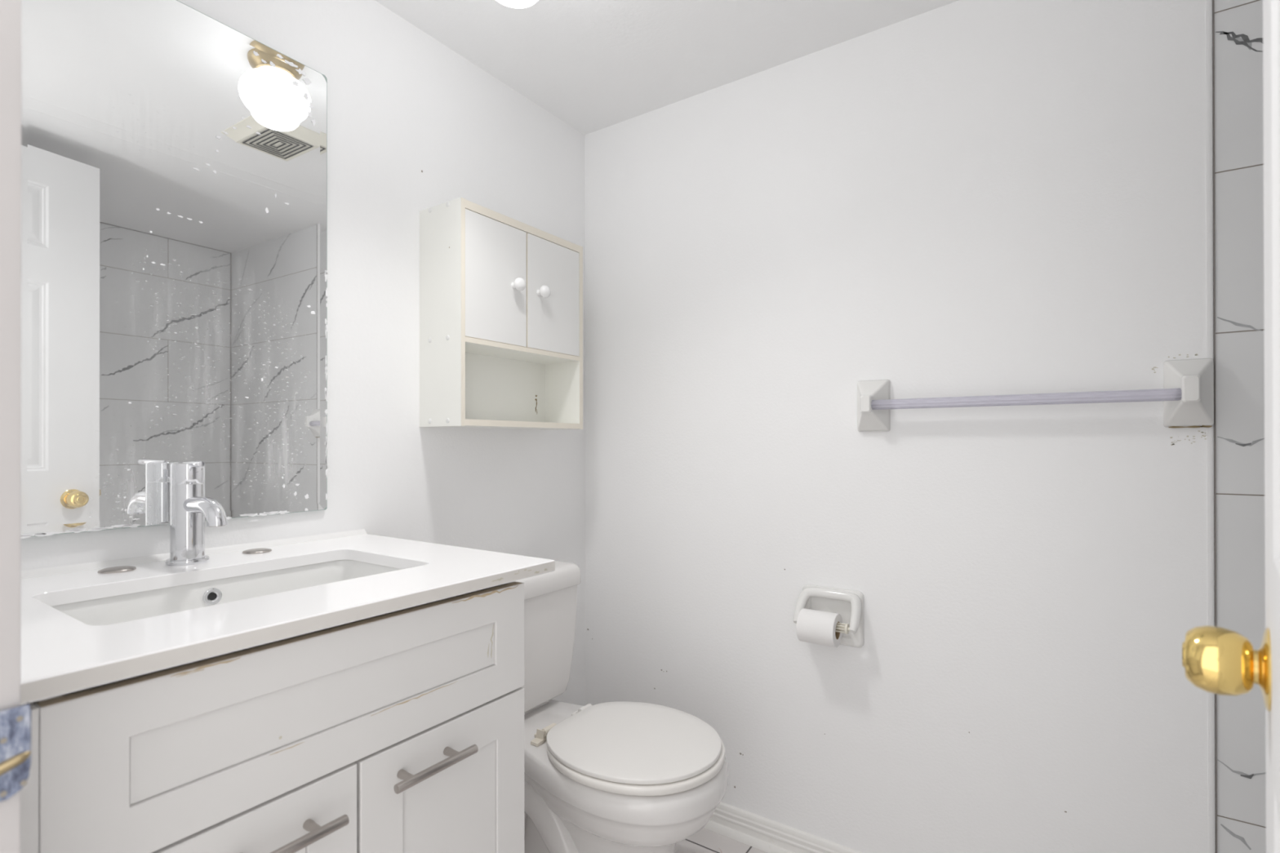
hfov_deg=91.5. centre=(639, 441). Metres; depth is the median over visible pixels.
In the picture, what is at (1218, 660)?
door
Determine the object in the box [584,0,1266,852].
wall
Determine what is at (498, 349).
shelf
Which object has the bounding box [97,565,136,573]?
cover
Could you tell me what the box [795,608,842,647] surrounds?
toilet paper roll
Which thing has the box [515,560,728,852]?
toilet
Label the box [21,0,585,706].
wall
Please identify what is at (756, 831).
baseboard
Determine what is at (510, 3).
ceiling light
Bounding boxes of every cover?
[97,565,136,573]
[242,547,271,554]
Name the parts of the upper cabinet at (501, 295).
panel, door, panel, panel, knob, panel, knob, door, panel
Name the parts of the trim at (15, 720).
strike plate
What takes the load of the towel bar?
attached to the wall at (960, 197)
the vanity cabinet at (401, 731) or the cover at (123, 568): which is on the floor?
the vanity cabinet at (401, 731)
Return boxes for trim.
[0,0,31,852]
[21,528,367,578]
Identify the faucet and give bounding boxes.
[164,461,227,565]
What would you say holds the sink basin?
in the countertop
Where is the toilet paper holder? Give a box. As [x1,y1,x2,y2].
[793,584,864,648]
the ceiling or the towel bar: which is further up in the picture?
the ceiling
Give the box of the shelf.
[465,336,579,364]
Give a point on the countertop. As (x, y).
(60, 654)
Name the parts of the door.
knob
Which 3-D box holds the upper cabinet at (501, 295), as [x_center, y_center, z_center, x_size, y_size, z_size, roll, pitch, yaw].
[-0.338,-0.300,1.649,0.186,0.526,0.440,0,0,34]
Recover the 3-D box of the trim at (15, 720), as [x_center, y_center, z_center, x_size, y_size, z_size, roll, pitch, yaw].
[-0.464,0.067,0.392,0.029,2.050,0.118,0,0,34]
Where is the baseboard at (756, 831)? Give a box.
[703,801,862,852]
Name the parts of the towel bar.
post, post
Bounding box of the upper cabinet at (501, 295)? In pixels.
[419,197,582,430]
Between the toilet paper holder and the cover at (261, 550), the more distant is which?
the toilet paper holder
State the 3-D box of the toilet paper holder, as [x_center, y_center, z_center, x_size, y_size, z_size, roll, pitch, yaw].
[0.468,0.440,1.557,0.162,0.140,0.074,0,0,34]
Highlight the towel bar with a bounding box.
[857,358,1213,431]
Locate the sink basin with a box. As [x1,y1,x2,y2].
[51,560,402,626]
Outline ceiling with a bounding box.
[374,0,958,134]
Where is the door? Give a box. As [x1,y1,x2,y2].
[1182,0,1279,852]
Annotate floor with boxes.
[673,827,767,852]
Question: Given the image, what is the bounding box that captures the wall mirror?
[21,0,328,538]
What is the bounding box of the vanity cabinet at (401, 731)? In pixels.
[20,581,524,852]
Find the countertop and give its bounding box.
[20,533,555,705]
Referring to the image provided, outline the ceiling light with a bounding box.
[496,0,537,8]
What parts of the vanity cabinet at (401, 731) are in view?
door, handle, handle post, handle post, handle, door, handle post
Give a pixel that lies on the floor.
(705, 841)
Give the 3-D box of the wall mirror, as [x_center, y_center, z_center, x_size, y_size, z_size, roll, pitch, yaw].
[-0.800,-0.316,1.122,0.017,0.938,0.488,0,0,34]
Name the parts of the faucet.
lever, spout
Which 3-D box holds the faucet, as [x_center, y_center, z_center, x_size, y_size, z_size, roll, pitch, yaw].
[-0.731,0.118,1.035,0.157,0.174,0.061,0,0,34]
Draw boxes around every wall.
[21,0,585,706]
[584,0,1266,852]
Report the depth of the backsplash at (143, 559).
1.08 m

